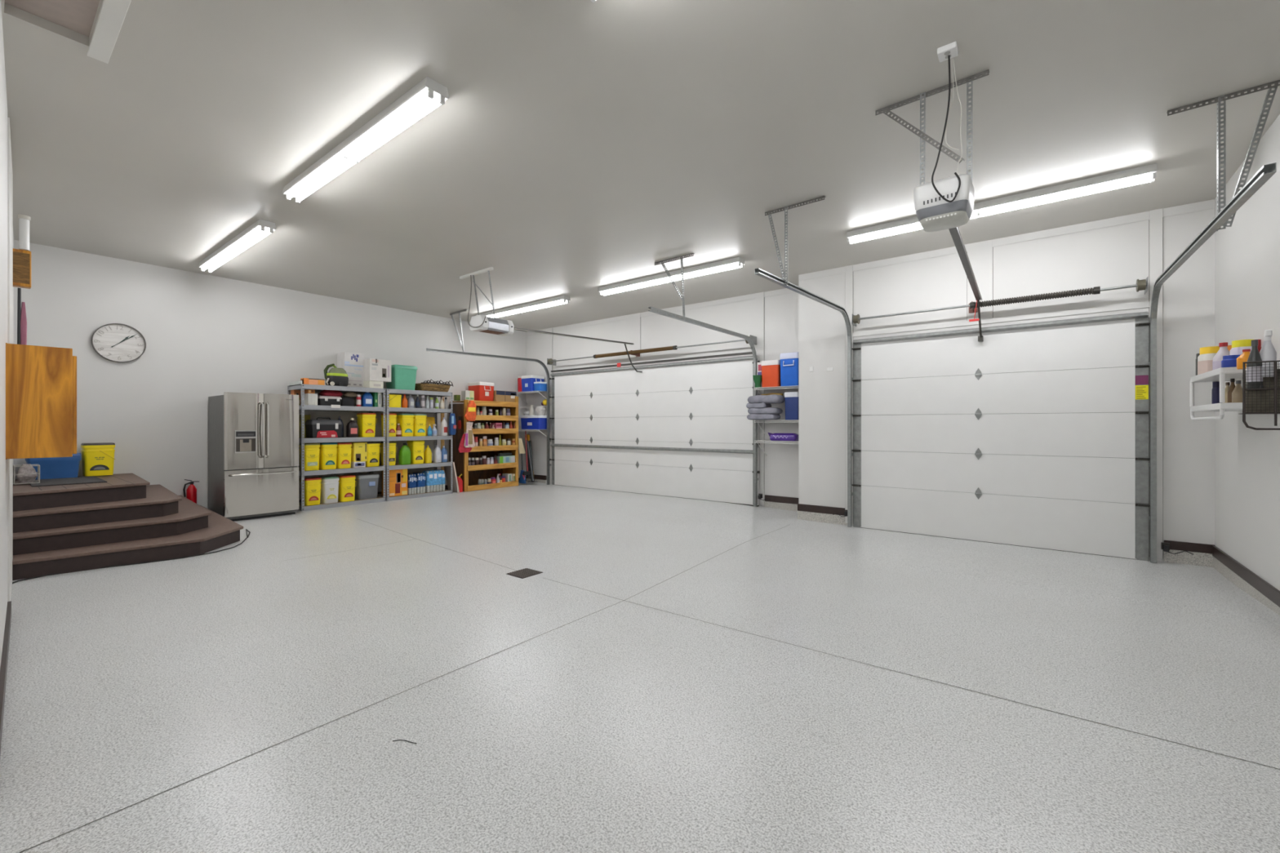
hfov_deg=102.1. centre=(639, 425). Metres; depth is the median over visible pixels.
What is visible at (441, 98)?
socket
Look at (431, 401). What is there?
spray can
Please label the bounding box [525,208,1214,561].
wall
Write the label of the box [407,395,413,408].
bottle
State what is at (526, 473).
push broom
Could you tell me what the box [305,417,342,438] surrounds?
toolbox
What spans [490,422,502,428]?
cardboard box
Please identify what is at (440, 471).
water bottle
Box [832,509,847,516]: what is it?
sensor
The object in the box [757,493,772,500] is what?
sensor
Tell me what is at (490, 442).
glass jar
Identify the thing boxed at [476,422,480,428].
glass jar
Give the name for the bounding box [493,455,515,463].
cardboard box
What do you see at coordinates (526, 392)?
wire shelf
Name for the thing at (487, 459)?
glass jar
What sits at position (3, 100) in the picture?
wall
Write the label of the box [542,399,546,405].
ball
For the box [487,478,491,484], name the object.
can
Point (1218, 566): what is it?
curb
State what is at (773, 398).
folded blanket
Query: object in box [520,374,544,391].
cooler
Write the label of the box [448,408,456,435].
pouch
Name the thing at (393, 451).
pail
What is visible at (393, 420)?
pail
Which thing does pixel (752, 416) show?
folded blanket
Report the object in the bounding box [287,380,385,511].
shelving unit
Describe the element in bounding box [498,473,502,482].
sauce bottle
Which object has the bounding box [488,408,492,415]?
glass jar
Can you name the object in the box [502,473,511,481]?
cardboard box
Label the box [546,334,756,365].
shaft
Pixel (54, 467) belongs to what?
storage tote
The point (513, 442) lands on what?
glass jar
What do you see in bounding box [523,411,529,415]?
sack
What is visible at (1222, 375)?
wall shelf
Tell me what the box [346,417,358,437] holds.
jug
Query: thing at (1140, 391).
print
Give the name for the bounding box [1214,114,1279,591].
wall
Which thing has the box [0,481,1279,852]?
floor
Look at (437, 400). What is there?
bottle
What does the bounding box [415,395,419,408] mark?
bottle
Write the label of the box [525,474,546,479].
baseboard
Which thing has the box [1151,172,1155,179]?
socket
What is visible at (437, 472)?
water bottle
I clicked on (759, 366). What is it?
carton
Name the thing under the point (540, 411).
jug
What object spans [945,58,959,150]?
wire
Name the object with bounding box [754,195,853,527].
door track
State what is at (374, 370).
cardboard box
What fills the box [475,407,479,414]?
glass jar
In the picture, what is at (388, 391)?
shelving unit
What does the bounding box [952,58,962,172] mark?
wire
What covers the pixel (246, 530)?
cable
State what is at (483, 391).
cooler
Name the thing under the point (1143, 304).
trim
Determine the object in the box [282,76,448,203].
fluorescent light
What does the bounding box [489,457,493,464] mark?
glass jar
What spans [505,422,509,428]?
glass jar
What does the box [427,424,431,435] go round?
bottle
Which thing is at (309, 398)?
box
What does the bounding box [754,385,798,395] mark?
wire shelf
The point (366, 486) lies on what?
storage tote
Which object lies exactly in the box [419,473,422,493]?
water bottle
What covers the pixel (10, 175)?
trim
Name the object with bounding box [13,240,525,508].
wall
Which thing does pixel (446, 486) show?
baseboard
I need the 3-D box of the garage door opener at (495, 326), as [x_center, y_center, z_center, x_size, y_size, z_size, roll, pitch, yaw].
[-1.359,-1.646,8.991,0.780,1.217,3.691,0,0,38]
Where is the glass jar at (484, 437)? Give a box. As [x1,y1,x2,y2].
[482,435,487,445]
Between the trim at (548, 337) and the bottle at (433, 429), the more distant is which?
the trim at (548, 337)
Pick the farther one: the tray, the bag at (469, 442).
the tray
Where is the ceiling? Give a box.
[0,0,1279,332]
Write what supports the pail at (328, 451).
on the shelving unit at (302, 407)
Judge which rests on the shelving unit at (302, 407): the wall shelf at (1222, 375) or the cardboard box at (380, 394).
the cardboard box at (380, 394)
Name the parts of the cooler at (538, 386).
lid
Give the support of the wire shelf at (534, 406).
attached to the wall at (811, 470)
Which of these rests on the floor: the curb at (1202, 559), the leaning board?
the leaning board
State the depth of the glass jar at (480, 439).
10.90 m
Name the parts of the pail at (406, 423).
lid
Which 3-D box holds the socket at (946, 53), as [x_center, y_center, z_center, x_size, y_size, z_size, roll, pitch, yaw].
[1.843,-2.217,3.101,0.031,0.002,0.068,0,0,38]
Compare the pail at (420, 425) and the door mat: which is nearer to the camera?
the door mat
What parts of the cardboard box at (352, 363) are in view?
printed panel, printed panel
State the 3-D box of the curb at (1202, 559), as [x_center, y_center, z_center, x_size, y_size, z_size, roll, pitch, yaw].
[4.056,1.373,6.478,4.253,0.175,0.032,0,0,38]
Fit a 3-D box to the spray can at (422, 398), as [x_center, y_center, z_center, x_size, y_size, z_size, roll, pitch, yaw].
[-4.152,-0.445,9.894,0.080,0.250,0.080,0,0,38]
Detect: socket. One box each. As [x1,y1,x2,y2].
[427,88,433,99]
[438,95,444,105]
[944,51,951,58]
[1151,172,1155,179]
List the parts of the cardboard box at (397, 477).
printed panel, printed panel, printed panel, printed panel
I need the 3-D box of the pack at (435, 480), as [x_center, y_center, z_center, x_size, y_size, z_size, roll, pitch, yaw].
[-4.056,1.090,10.147,0.272,0.409,0.393,0,0,38]
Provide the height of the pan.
0.767 m
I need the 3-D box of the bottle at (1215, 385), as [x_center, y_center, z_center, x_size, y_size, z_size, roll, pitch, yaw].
[5.066,-0.258,4.541,0.067,0.244,0.067,0,0,-28]
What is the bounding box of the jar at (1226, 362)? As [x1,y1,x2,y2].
[1221,358,1236,367]
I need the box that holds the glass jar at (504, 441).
[501,439,506,445]
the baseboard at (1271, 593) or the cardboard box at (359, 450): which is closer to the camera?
the baseboard at (1271, 593)
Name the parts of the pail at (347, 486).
lid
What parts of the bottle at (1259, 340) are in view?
lid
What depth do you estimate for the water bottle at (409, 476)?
9.64 m
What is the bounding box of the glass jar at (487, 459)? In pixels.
[486,457,489,464]
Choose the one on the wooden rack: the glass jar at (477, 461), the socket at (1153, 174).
the glass jar at (477, 461)
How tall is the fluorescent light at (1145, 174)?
0.116 m
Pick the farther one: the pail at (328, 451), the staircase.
the pail at (328, 451)
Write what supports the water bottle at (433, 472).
on the pack at (435, 480)
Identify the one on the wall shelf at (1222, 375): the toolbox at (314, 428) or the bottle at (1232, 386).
the bottle at (1232, 386)
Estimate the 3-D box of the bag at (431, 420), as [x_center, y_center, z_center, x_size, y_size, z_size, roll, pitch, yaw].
[-4.152,0.025,10.171,0.140,0.370,0.245,0,0,38]
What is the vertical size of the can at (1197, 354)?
0.250 m
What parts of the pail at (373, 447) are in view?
lid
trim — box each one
[7,117,13,601]
[525,288,795,335]
[546,327,552,484]
[626,312,640,359]
[755,292,764,505]
[798,199,1214,280]
[844,265,853,524]
[853,302,1149,337]
[966,239,993,320]
[1148,208,1163,558]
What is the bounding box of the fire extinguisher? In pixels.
[182,479,199,503]
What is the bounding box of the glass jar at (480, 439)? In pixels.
[479,438,482,446]
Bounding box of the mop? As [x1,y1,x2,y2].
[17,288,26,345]
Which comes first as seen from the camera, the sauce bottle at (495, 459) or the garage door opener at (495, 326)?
the garage door opener at (495, 326)
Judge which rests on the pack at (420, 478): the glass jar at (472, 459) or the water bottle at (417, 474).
the water bottle at (417, 474)
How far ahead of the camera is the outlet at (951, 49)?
3.08 m
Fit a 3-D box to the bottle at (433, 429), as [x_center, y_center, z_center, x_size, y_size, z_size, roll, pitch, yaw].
[-4.011,0.095,10.084,0.111,0.230,0.101,0,0,38]
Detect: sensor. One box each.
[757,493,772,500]
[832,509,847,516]
[1160,542,1193,554]
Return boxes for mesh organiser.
[1238,360,1279,430]
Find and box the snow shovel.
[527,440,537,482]
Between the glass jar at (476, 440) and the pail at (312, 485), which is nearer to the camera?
the pail at (312, 485)
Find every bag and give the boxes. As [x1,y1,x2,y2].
[340,396,355,406]
[425,417,435,435]
[457,431,471,453]
[463,421,475,447]
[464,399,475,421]
[518,438,525,453]
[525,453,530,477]
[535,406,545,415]
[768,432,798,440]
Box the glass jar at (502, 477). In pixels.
[501,475,505,482]
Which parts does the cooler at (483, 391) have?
lid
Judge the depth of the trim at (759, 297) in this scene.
8.78 m
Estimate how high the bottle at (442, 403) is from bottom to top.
0.240 m
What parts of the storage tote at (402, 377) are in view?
lid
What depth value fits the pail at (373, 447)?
9.12 m
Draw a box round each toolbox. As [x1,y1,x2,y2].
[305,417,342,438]
[317,395,342,405]
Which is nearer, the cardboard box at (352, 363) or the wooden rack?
the cardboard box at (352, 363)
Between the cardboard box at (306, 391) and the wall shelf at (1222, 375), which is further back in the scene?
the cardboard box at (306, 391)
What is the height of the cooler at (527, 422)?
0.318 m
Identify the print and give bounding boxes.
[1136,386,1146,398]
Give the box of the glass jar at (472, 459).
[471,457,474,465]
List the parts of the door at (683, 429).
header rail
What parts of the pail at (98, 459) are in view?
lid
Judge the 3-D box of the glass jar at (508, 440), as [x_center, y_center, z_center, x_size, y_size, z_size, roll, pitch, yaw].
[-2.918,0.405,11.516,0.091,0.202,0.091,0,0,38]
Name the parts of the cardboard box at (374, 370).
printed panel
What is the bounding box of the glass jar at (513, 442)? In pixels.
[511,438,515,444]
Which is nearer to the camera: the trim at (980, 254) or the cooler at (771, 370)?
the trim at (980, 254)
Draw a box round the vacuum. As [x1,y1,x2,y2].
[324,363,348,386]
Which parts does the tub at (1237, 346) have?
lid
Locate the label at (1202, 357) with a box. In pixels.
[1197,353,1216,361]
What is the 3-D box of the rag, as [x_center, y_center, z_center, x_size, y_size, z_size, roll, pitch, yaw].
[-5.016,-0.530,8.962,0.200,0.085,0.220,0,0,38]
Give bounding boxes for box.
[13,248,31,288]
[290,389,303,404]
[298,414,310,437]
[300,377,324,385]
[302,393,317,404]
[304,389,315,393]
[337,351,364,387]
[351,442,367,462]
[351,461,365,467]
[363,358,391,382]
[363,380,383,388]
[369,392,377,407]
[377,392,382,407]
[382,468,407,497]
[453,395,460,400]
[461,390,469,400]
[469,391,474,399]
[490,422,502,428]
[493,390,516,402]
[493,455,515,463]
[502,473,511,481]
[511,473,515,481]
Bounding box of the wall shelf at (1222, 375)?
[1189,364,1279,420]
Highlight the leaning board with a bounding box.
[444,461,459,493]
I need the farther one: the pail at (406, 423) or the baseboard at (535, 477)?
the baseboard at (535, 477)
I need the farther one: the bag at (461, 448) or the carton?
the bag at (461, 448)
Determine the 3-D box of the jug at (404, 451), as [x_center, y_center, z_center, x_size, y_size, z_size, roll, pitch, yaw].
[-4.378,0.532,9.637,0.140,0.400,0.185,0,0,38]
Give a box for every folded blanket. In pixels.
[746,402,771,408]
[746,413,780,420]
[747,394,784,404]
[747,407,782,414]
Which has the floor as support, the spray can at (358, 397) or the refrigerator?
the refrigerator
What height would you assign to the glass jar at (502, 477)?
0.186 m
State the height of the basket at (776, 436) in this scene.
0.130 m
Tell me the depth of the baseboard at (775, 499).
8.55 m
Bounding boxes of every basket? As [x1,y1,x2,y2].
[414,379,453,391]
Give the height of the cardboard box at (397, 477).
0.500 m
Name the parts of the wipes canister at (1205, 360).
lid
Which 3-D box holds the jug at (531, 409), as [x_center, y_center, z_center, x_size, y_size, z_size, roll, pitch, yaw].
[-2.500,-0.342,11.973,0.120,0.240,0.100,0,0,38]
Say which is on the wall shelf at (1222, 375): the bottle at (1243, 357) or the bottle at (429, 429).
the bottle at (1243, 357)
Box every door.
[549,351,759,506]
[852,311,1150,560]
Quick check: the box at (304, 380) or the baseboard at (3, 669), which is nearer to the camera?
the baseboard at (3, 669)
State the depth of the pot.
8.41 m
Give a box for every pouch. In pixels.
[319,390,342,396]
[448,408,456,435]
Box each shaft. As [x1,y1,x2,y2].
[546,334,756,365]
[852,276,1147,326]
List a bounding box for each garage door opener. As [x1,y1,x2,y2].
[459,266,642,372]
[875,69,989,341]
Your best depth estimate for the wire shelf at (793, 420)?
8.35 m
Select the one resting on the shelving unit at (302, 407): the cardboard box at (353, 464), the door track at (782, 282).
the cardboard box at (353, 464)
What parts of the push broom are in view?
handle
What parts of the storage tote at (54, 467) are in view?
lid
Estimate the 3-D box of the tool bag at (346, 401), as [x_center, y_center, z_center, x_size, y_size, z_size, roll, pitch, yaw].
[-5.065,-0.403,8.899,0.260,0.165,0.230,0,0,38]
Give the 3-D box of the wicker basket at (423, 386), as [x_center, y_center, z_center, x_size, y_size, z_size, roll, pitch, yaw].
[-4.056,-0.769,10.189,0.412,0.237,0.754,0,0,38]
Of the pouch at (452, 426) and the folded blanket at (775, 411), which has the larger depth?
the pouch at (452, 426)
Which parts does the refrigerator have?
door, display glass, dispenser spout panel, dispenser frame, freezer drawer, door handle, door handle, door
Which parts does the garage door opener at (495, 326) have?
motor, rail, drive chain, door arm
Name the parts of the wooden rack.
panel, upright post, panel, panel, upright post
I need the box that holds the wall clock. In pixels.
[91,323,146,362]
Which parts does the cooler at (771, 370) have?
lid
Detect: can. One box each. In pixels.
[356,394,360,406]
[420,395,425,408]
[429,397,433,408]
[444,397,447,408]
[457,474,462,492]
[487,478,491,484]
[502,408,506,415]
[1195,353,1199,375]
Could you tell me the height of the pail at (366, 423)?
0.420 m
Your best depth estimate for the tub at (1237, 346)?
3.98 m
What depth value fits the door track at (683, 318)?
7.39 m
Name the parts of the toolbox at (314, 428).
lid, carry handle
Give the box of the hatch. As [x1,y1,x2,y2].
[4,0,131,63]
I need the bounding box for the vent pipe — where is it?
[17,214,31,250]
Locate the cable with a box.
[12,528,250,583]
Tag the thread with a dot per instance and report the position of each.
(397, 740)
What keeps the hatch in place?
attached to the ceiling
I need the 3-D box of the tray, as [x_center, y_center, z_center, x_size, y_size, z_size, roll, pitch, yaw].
[-3.002,0.648,11.497,0.100,0.070,0.340,0,0,38]
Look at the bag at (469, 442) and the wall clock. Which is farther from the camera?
the bag at (469, 442)
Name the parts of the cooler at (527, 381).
lid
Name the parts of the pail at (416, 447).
lid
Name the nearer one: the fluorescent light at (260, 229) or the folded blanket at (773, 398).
the fluorescent light at (260, 229)
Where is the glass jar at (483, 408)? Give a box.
[481,406,486,415]
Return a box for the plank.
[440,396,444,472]
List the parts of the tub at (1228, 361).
lid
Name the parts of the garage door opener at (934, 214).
motor, rail, drive chain, release handle, door arm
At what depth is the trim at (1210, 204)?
6.01 m
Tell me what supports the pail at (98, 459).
on the staircase
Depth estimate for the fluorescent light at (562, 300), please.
9.57 m
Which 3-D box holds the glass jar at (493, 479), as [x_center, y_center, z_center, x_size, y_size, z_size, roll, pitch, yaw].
[-3.182,1.222,11.203,0.125,0.180,0.125,0,0,38]
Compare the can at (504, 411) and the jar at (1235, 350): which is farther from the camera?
the can at (504, 411)
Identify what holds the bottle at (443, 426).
on the shelving unit at (388, 391)
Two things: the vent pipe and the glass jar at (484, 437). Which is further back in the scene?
the glass jar at (484, 437)
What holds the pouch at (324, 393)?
on the toolbox at (322, 400)
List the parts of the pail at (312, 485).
lid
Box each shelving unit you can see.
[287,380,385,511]
[371,388,452,501]
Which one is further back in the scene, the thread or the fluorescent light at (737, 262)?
the fluorescent light at (737, 262)
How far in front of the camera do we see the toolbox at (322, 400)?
8.55 m
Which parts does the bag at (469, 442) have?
pink panel, photo panel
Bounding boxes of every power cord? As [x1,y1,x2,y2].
[467,275,485,327]
[931,55,960,202]
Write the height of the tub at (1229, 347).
0.294 m
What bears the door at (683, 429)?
in the wall at (811, 470)
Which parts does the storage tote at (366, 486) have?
lid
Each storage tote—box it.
[25,452,81,479]
[348,472,379,499]
[386,364,417,390]
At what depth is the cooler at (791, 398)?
8.09 m
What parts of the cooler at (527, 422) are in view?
lid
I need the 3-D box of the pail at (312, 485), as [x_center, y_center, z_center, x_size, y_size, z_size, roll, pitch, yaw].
[-5.371,1.080,8.447,0.271,0.430,0.243,0,0,38]
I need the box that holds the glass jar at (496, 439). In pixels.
[493,437,498,445]
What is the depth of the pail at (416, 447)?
9.77 m
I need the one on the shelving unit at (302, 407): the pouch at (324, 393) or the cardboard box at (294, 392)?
the cardboard box at (294, 392)
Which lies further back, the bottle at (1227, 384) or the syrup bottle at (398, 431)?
the syrup bottle at (398, 431)
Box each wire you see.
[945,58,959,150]
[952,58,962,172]
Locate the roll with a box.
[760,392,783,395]
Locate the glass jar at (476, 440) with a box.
[474,436,478,446]
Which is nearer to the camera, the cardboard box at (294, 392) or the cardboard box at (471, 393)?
the cardboard box at (294, 392)
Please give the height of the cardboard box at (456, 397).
0.120 m
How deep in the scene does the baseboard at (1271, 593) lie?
4.25 m
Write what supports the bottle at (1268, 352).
in the mesh organiser
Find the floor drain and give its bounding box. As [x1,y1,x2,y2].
[506,568,542,578]
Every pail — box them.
[80,442,115,476]
[298,443,320,471]
[302,477,322,506]
[319,442,338,469]
[319,475,339,503]
[336,442,351,468]
[336,475,356,502]
[356,413,377,437]
[364,441,381,466]
[380,441,397,465]
[381,413,396,436]
[383,394,401,407]
[396,413,415,436]
[406,440,424,463]
[413,413,427,435]
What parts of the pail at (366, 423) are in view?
lid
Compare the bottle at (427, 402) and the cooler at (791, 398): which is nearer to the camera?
the cooler at (791, 398)
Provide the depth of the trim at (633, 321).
10.48 m
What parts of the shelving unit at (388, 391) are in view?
post, post, post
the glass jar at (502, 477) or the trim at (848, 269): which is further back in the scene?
the glass jar at (502, 477)
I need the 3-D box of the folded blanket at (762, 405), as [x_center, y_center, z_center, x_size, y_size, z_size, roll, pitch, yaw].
[1.943,-0.316,8.438,0.328,0.099,0.308,0,0,38]
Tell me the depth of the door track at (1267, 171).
3.56 m
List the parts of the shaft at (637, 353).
bearing plate, bearing plate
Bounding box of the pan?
[519,453,525,483]
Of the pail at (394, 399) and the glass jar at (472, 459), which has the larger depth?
the glass jar at (472, 459)
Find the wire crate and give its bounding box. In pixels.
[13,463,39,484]
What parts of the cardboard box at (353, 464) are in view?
printed panel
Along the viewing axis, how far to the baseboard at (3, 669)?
2.75 m
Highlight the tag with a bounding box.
[331,404,340,408]
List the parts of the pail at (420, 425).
lid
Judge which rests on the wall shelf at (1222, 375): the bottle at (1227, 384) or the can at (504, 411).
the bottle at (1227, 384)
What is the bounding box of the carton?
[757,362,764,388]
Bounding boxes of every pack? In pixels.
[407,473,416,494]
[413,472,425,493]
[422,469,445,492]
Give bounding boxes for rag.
[342,391,356,397]
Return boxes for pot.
[752,374,761,387]
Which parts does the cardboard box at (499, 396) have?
printed panel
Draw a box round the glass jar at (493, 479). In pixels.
[490,477,496,483]
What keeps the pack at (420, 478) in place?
on the shelving unit at (388, 391)
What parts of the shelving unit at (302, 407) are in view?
printed strip, post, post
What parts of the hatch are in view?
hatch panel, hatch casing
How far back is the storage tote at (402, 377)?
9.54 m
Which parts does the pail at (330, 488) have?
lid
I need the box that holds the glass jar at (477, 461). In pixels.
[475,457,479,465]
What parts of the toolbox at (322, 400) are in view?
lid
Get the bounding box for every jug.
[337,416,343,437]
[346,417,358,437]
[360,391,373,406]
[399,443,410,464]
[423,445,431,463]
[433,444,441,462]
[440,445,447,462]
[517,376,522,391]
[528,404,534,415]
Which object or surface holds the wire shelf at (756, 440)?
attached to the wall at (811, 470)
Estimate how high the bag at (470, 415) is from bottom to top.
0.458 m
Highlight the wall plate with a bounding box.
[826,367,833,371]
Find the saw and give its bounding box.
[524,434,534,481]
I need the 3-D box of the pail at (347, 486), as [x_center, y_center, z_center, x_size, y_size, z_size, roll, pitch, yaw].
[-5.042,1.080,8.871,0.271,0.430,0.243,0,0,38]
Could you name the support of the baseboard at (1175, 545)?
attached to the wall at (811, 470)
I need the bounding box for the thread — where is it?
[392,739,417,743]
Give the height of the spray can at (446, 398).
0.230 m
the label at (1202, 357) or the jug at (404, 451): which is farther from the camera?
the jug at (404, 451)
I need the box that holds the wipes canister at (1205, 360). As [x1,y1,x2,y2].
[1197,346,1219,374]
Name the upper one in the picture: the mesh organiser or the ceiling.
the ceiling
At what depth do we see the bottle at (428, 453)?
9.95 m
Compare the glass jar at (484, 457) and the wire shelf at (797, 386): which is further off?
the glass jar at (484, 457)
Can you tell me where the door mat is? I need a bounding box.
[28,475,106,487]
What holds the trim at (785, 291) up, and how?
attached to the wall at (811, 470)
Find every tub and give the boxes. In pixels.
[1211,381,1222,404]
[1221,355,1239,367]
[1226,345,1231,351]
[1230,339,1253,355]
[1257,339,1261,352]
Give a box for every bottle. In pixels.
[395,423,401,436]
[401,394,407,407]
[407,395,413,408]
[408,475,411,494]
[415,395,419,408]
[416,473,419,493]
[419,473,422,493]
[425,395,429,408]
[426,471,430,492]
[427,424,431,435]
[431,424,436,435]
[432,471,435,492]
[435,396,438,408]
[435,471,439,491]
[439,470,442,491]
[440,396,444,408]
[440,417,448,435]
[493,455,497,463]
[495,473,499,483]
[498,435,501,445]
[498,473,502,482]
[1195,358,1197,375]
[1212,342,1230,370]
[1225,382,1230,402]
[1227,378,1235,402]
[1231,380,1242,402]
[1236,349,1250,369]
[1246,339,1262,388]
[1259,329,1276,377]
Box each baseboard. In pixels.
[0,600,11,754]
[298,477,526,502]
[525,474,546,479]
[764,494,798,504]
[797,503,844,515]
[1164,540,1214,553]
[1212,545,1279,607]
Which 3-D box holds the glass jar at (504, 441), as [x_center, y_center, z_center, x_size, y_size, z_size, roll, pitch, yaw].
[-3.002,0.411,11.412,0.097,0.192,0.097,0,0,38]
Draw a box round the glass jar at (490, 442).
[487,439,493,445]
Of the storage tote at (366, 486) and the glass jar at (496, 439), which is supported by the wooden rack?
the glass jar at (496, 439)
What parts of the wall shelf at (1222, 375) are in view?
support post, support post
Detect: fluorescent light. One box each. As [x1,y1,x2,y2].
[198,218,276,272]
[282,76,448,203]
[475,295,570,317]
[598,257,744,296]
[846,163,1157,244]
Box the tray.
[497,452,511,456]
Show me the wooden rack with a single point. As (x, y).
(470, 476)
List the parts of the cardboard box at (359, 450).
printed panel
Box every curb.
[525,478,797,511]
[797,511,1213,567]
[1213,556,1279,615]
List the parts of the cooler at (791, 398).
lid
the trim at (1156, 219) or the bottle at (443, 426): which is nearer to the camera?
the trim at (1156, 219)
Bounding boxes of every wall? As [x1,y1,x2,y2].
[0,0,13,667]
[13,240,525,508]
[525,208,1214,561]
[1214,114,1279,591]
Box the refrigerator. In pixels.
[208,391,298,521]
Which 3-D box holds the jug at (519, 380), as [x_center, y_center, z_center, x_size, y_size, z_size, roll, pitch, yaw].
[-2.787,-0.959,12.195,0.203,0.370,0.201,0,0,-7]
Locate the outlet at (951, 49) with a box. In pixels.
[937,41,958,62]
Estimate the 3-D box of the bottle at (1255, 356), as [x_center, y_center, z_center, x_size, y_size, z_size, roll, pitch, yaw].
[3.938,-0.385,3.316,0.071,0.320,0.071,0,0,38]
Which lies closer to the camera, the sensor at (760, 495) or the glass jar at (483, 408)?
the sensor at (760, 495)
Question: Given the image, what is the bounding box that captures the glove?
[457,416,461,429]
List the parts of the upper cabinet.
door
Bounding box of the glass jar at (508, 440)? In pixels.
[506,438,511,444]
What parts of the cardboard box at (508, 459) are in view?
printed panel, printed panel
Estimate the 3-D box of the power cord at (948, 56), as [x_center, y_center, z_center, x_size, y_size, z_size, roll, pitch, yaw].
[1.910,-1.807,3.187,0.152,0.839,0.149,0,0,-10]
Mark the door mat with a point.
(90, 479)
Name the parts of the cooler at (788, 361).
handle, lid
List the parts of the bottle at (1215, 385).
lid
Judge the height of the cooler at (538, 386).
0.206 m
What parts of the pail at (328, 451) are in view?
lid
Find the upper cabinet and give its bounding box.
[5,342,76,459]
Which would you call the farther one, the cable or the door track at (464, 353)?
the door track at (464, 353)
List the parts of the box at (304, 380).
orange panel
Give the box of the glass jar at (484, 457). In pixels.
[482,455,486,464]
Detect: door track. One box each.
[426,309,551,484]
[648,253,758,506]
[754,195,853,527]
[1148,80,1279,563]
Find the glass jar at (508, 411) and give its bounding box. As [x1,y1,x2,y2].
[506,408,510,415]
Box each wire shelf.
[516,391,551,404]
[518,429,551,440]
[520,405,546,408]
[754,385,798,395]
[754,419,798,435]
[754,440,798,455]
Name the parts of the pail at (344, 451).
lid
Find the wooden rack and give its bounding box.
[448,396,518,492]
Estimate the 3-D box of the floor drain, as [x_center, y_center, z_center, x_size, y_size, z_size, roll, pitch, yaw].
[-1.057,1.357,4.746,0.230,0.006,0.242,0,0,38]
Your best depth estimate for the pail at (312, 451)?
8.36 m
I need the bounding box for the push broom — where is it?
[522,431,530,475]
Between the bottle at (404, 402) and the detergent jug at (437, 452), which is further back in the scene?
the detergent jug at (437, 452)
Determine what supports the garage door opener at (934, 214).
hanging from the ceiling
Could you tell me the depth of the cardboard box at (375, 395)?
9.16 m
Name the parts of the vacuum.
carry handle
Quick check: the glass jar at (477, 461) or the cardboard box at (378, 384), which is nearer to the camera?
the cardboard box at (378, 384)
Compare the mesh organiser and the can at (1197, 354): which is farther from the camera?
the can at (1197, 354)
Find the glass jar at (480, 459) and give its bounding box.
[479,457,482,464]
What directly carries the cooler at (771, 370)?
on the wire shelf at (797, 386)
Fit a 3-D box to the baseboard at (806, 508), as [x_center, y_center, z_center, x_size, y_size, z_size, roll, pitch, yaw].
[2.639,1.232,7.562,0.692,0.105,0.018,0,0,38]
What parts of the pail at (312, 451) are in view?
lid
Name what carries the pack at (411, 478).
on the shelving unit at (388, 391)
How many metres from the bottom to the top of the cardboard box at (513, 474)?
0.218 m
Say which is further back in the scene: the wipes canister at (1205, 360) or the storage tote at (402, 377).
the storage tote at (402, 377)
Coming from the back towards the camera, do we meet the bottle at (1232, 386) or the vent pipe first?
the vent pipe
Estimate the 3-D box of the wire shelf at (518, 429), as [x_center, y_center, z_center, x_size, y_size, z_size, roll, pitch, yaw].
[-2.502,0.235,12.075,0.914,0.270,0.422,0,0,38]
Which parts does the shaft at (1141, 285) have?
bearing plate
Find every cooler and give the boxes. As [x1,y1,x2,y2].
[467,382,493,400]
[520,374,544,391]
[520,415,546,429]
[533,382,546,391]
[760,360,782,387]
[779,351,798,386]
[784,391,798,420]
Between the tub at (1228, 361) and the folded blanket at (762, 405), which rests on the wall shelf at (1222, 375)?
the tub at (1228, 361)
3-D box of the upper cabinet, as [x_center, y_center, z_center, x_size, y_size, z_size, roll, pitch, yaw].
[-4.244,-0.155,3.648,0.580,0.756,0.326,0,0,38]
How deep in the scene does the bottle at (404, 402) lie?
9.59 m
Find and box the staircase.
[12,473,243,580]
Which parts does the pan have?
handle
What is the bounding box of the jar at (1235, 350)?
[1230,346,1251,355]
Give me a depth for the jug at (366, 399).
9.04 m
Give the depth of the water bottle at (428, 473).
9.94 m

